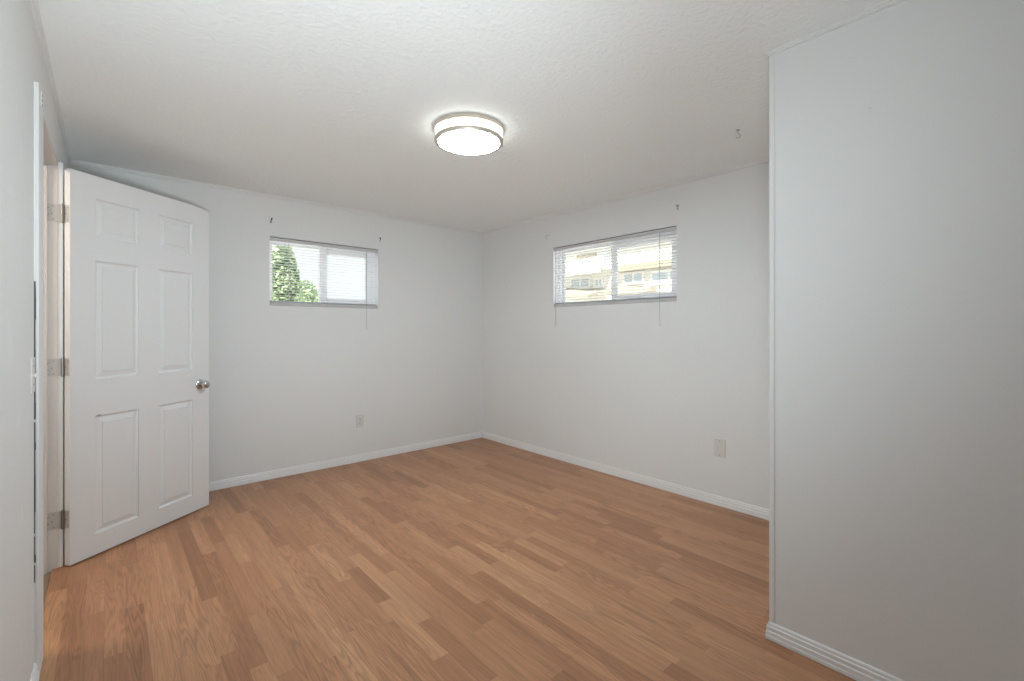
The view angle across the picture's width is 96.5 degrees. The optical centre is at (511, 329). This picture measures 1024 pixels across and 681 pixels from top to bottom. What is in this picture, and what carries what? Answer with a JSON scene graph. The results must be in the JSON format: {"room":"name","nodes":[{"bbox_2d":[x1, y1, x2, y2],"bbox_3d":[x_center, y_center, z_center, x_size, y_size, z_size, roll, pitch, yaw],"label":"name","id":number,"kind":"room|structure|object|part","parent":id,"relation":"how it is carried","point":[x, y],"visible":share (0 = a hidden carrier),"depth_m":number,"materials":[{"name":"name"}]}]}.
{"room":"empty bedroom","nodes":[
{"label":"empty bedroom","id":0,"kind":"room"},
{"bbox_2d":[0,0,67,680],"bbox_3d":[-0.971,0.087,0.720,0.118,2.346,5.764,0,0,-41],"label":"wall","id":1,"kind":"structure","parent":0,"point":[22,64],"depth_m":1.30,"materials":[{"name":"paint"}]},
{"bbox_2d":[30,357,38,393],"bbox_3d":[-1.587,0.152,1.520,0.017,0.116,0.072,0,0,-41],"label":"light switch","id":2,"kind":"object","parent":1,"relation":"attached to","point":[33,374],"visible":1,"depth_m":1.49,"materials":[{"name":"white plastic"}]},
{"bbox_2d":[34,82,35,662],"bbox_3d":[-1.689,0.178,1.626,0.005,2.061,0.148,0,0,-41],"label":"trim","id":3,"kind":"structure","parent":1,"relation":"attached to","point":[34,82],"depth_m":1.57,"materials":[{"name":"paint"}]},
{"bbox_2d":[34,281,35,582],"bbox_3d":[-1.641,0.352,1.571,0.005,1.036,0.004,0,0,-41],"label":"trim","id":4,"kind":"structure","parent":1,"relation":"attached to","point":[34,281],"depth_m":1.57,"materials":[{"name":"white wood"}]},
{"bbox_2d":[30,663,39,680],"bbox_3d":[-0.325,1.177,0.088,0.014,0.065,3.962,0,0,-41],"label":"baseboard","id":5,"kind":"structure","parent":1,"relation":"attached to","point":[35,676],"depth_m":1.54,"materials":[{"name":"paint"}]},
{"bbox_2d":[36,82,42,675],"bbox_3d":[-1.684,0.178,1.630,0.007,2.061,0.149,0,0,-41],"label":"trim","id":6,"kind":"structure","parent":1,"relation":"attached to","point":[39,114],"depth_m":1.58,"materials":[{"name":"paint"}]},
{"bbox_2d":[41,91,42,111],"bbox_3d":[-1.693,-0.819,1.647,0.003,0.058,0.060,0,0,-41],"label":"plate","id":7,"kind":"object","parent":1,"relation":"attached to","point":[41,91],"visible":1,"depth_m":1.63,"materials":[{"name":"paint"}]},
{"bbox_2d":[43,115,57,574],"bbox_3d":[-2.066,0.187,1.960,0.118,2.070,0.886,0,0,-41],"label":"trim","id":8,"kind":"structure","parent":1,"relation":"attached to","point":[50,163],"depth_m":2.30,"materials":[{"name":"paint"}]},
{"bbox_2d":[29,0,71,162],"bbox_3d":[-0.921,-1.075,0.764,0.016,0.022,5.764,0,0,-41],"label":"trim","id":9,"kind":"structure","parent":1,"relation":"attached to","point":[34,3],"depth_m":1.87,"materials":[{"name":"paint"}]},
{"bbox_2d":[58,162,63,566],"bbox_3d":[-2.319,0.178,2.349,0.018,2.061,0.063,0,0,-41],"label":"trim","id":10,"kind":"structure","parent":1,"relation":"attached to","point":[60,164],"depth_m":2.33,"materials":[{"name":"paint"}]},
{"bbox_2d":[47,168,209,565],"bbox_3d":[-2.186,0.191,2.705,0.164,2.022,0.882,0,0,12],"label":"door","id":11,"kind":"structure","parent":1,"relation":"in","point":[135,365],"depth_m":2.62,"materials":[{"name":"paint"}]},
{"bbox_3d":[-2.056,0.368,3.057,0.054,0.052,0.052,0,0,12],"label":"knob","id":12,"kind":"part","parent":11,"relation":"part of","materials":[{"name":"silver metal"}]},
{"bbox_2d":[68,163,481,481],"bbox_3d":[-1.622,0.087,4.090,3.604,2.346,0.150,0,0,-41],"label":"wall","id":13,"kind":"structure","parent":0,"point":[289,385],"depth_m":4.03,"materials":[{"name":"paint"}]},
{"bbox_2d":[70,160,481,234],"bbox_3d":[-1.579,-1.075,4.017,3.336,0.022,0.016,0,0,-41],"label":"trim","id":14,"kind":"structure","parent":13,"relation":"attached to","point":[72,161],"depth_m":3.59,"materials":[{"name":"paint"}]},
{"bbox_2d":[269,236,377,308],"bbox_3d":[-1.655,-0.474,4.052,0.933,0.564,0.134,0,0,-41],"label":"window","id":15,"kind":"structure","parent":13,"relation":"in","point":[320,292],"depth_m":4.12,"materials":[{"name":"white plastic"}]},
{"bbox_3d":[-1.860,-0.474,3.936,0.416,0.508,0.022,0,0,-41],"label":"sash","id":16,"kind":"part","parent":15,"relation":"part of","materials":[{"name":"clear glass"}]},
{"bbox_2d":[270,237,377,328],"bbox_3d":[-1.618,-0.380,4.009,0.928,0.747,0.042,0,0,-41],"label":"window blind","id":17,"kind":"object","parent":15,"relation":"attached to","point":[272,302],"visible":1,"depth_m":3.98,"materials":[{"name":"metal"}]},
{"bbox_3d":[-1.621,-0.207,4.013,0.923,0.029,0.027,0,0,-41],"label":"rail","id":18,"kind":"part","parent":17,"relation":"part of","materials":[{"name":"white plastic"}]},
{"bbox_3d":[-1.347,-0.380,4.229,0.009,0.686,0.005,0,0,-41],"label":"lift cord","id":19,"kind":"part","parent":17,"relation":"part of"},
{"bbox_3d":[-1.522,-0.474,4.200,0.480,0.508,0.022,0,0,-41],"label":"sash","id":20,"kind":"part","parent":15,"relation":"part of","materials":[{"name":"clear glass"}]},
{"bbox_2d":[209,432,481,490],"bbox_3d":[-1.580,1.177,4.018,3.336,0.065,0.014,0,0,-41],"label":"baseboard","id":21,"kind":"structure","parent":13,"relation":"attached to","point":[242,480],"depth_m":4.01,"materials":[{"name":"paint"}]},
{"bbox_2d":[356,414,363,427],"bbox_3d":[-1.392,0.837,4.187,0.072,0.116,0.009,0,0,-41],"label":"power outlet","id":22,"kind":"object","parent":13,"relation":"attached to","point":[359,418],"visible":1,"depth_m":4.18,"materials":[{"name":"white plastic"}]},
{"bbox_2d":[39,438,855,680],"bbox_3d":[-0.204,1.240,1.481,4.654,0.060,5.910,0,0,-41],"label":"floor","id":23,"kind":"structure","parent":0,"point":[479,559],"depth_m":2.16,"materials":[{"name":"brown wood"}]},
{"bbox_2d":[37,0,888,231],"bbox_3d":[-0.298,-1.146,1.314,5.294,0.120,6.064,0,0,-41],"label":"ceiling","id":24,"kind":"structure","parent":0,"point":[338,103],"depth_m":2.08,"materials":[{"name":"white paint"}]},
{"bbox_2d":[433,112,503,155],"bbox_3d":[-0.233,-1.044,2.474,0.383,0.084,0.383,0,0,-41],"label":"ceiling light","id":25,"kind":"object","parent":24,"relation":"attached to","point":[463,133],"visible":1,"depth_m":2.38,"materials":[{"name":"silver metal"}]},
{"bbox_2d":[436,118,501,135],"bbox_3d":[-0.233,-1.045,2.474,0.358,0.040,0.358,0,0,-41],"label":"diffuser","id":26,"kind":"object","parent":25,"relation":"attached to","point":[444,126],"depth_m":2.33,"materials":[{"name":"white"}]},
{"bbox_2d":[438,130,499,154],"bbox_3d":[-0.233,-1.010,2.474,0.333,0.016,0.333,0,0,-41],"label":"diffuser","id":27,"kind":"object","parent":25,"relation":"attached to","point":[458,142],"depth_m":2.44,"materials":[{"name":"white glass"}]},
{"bbox_2d":[482,162,768,508],"bbox_3d":[0.884,0.087,3.861,0.150,2.346,3.512,0,0,-41],"label":"wall","id":28,"kind":"structure","parent":0,"point":[609,385],"depth_m":3.52,"materials":[{"name":"paint"}]},
{"bbox_2d":[553,225,676,307],"bbox_3d":[0.853,-0.488,3.887,0.134,0.565,1.253,0,0,-41],"label":"window","id":29,"kind":"structure","parent":28,"relation":"in","point":[674,285],"depth_m":3.87,"materials":[{"name":"white plastic"}]},
{"bbox_3d":[0.691,-0.488,4.143,0.022,0.509,0.598,0,0,-41],"label":"sash","id":30,"kind":"part","parent":29,"relation":"part of","materials":[{"name":"clear glass"}]},
{"bbox_2d":[553,226,676,325],"bbox_3d":[0.810,-0.397,3.849,0.042,0.743,1.248,0,0,-41],"label":"window blind","id":31,"kind":"object","parent":29,"relation":"attached to","point":[673,228],"visible":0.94,"depth_m":3.77,"materials":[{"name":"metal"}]},
{"bbox_3d":[0.815,-0.479,3.853,0.028,0.517,0.001,0,0,-41],"label":"ladder cord","id":32,"kind":"part","parent":31,"relation":"part of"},
{"bbox_3d":[0.814,-0.222,3.853,0.027,0.029,1.243,0,0,-41],"label":"rail","id":33,"kind":"part","parent":31,"relation":"part of","materials":[{"name":"white plastic"}]},
{"bbox_3d":[1.123,-0.397,3.473,0.005,0.682,0.009,0,0,-41],"label":"lift cord","id":34,"kind":"part","parent":31,"relation":"part of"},
{"bbox_3d":[1.061,-0.488,3.685,0.022,0.509,0.618,0,0,-41],"label":"sash","id":35,"kind":"part","parent":29,"relation":"part of","materials":[{"name":"clear glass"}]},
{"bbox_2d":[482,158,768,234],"bbox_3d":[0.782,-1.075,3.851,0.016,0.022,3.392,0,0,-41],"label":"trim","id":36,"kind":"structure","parent":28,"relation":"attached to","point":[766,160],"depth_m":3.56,"materials":[{"name":"paint"}]},
{"bbox_2d":[482,431,903,680],"bbox_3d":[1.119,1.177,2.566,1.214,0.065,5.764,0,0,-41],"label":"baseboard","id":37,"kind":"structure","parent":28,"relation":"attached to","point":[745,508],"depth_m":2.93,"materials":[{"name":"paint"}]},
{"bbox_2d":[714,438,725,457],"bbox_3d":[1.423,0.812,3.131,0.010,0.122,0.078,0,0,-41],"label":"wall plate","id":38,"kind":"object","parent":28,"relation":"attached to","point":[719,444],"visible":1,"depth_m":3.12,"materials":[{"name":"white plastic"}]},
{"bbox_2d":[770,0,1023,680],"bbox_3d":[2.246,0.087,1.299,1.201,2.346,2.372,0,0,-41],"label":"wall","id":39,"kind":"structure","parent":0,"point":[899,222],"depth_m":1.49,"materials":[{"name":"paint"}]},
{"bbox_2d":[769,55,773,622],"bbox_3d":[1.021,0.040,1.790,0.018,2.216,0.018,0,0,-41],"label":"trim","id":40,"kind":"structure","parent":39,"relation":"attached to","point":[771,59],"depth_m":1.78,"materials":[{"name":"paint"}]},
{"bbox_2d":[766,0,905,56],"bbox_3d":[2.238,-1.078,1.299,1.212,0.016,2.384,0,0,-41],"label":"trim","id":41,"kind":"structure","parent":39,"relation":"attached to","point":[889,3],"depth_m":1.62,"materials":[{"name":"paint"}]},
{"label":"outside","id":42,"kind":"structure","parent":0,"visible":0},
{"bbox_3d":[-4.309,1.860,16.207,75.000,0.100,90.000,0,0,-41],"label":"paved ground","id":43,"kind":"structure","parent":42,"visible":0},
{"bbox_2d":[272,245,304,301],"bbox_3d":[-5.670,-0.255,11.281,1.309,4.377,1.314,0,0,-41],"label":"leafy tree","id":44,"kind":"object","parent":43,"relation":"on","point":[291,297],"visible":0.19,"depth_m":11.09,"materials":[{"name":"green plant"}]},
{"bbox_2d":[296,279,317,301],"bbox_3d":[-6.199,0.159,13.488,1.314,3.309,1.349,0,0,-41],"label":"bushy shrub","id":45,"kind":"object","parent":43,"relation":"on","point":[307,294],"visible":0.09,"depth_m":13.35,"materials":[{"name":"green plant"}]},
{"bbox_2d":[566,241,671,301],"bbox_3d":[5.390,-1.690,16.102,7.400,7.000,10.200,0,0,-41],"label":"neighbouring house","id":46,"kind":"structure","parent":43,"relation":"on","point":[636,287],"depth_m":14.09,"materials":[{"name":"beige"}]},
{"bbox_3d":[2.323,-1.570,15.474,0.010,0.260,0.740,0,0,-41],"label":"pane","id":47,"kind":"part","parent":46,"relation":"part of","materials":[{"name":"glass"}]},
{"bbox_3d":[2.511,-2.250,15.261,0.010,0.100,0.910,0,0,-41],"label":"pane","id":48,"kind":"part","parent":46,"relation":"part of","materials":[{"name":"white"}]},
{"bbox_3d":[2.484,-2.450,15.269,0.060,0.120,0.800,0,0,-41],"label":"gable panel","id":49,"kind":"part","parent":46,"relation":"part of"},
{"bbox_3d":[3.700,-1.565,13.915,0.010,0.250,0.620,0,0,-41],"label":"pane","id":50,"kind":"part","parent":46,"relation":"part of","materials":[{"name":"glass"}]},
{"bbox_3d":[4.481,-1.505,13.031,0.010,0.290,1.060,0,0,-41],"label":"pane","id":51,"kind":"part","parent":46,"relation":"part of","materials":[{"name":"glass"}]}
]}

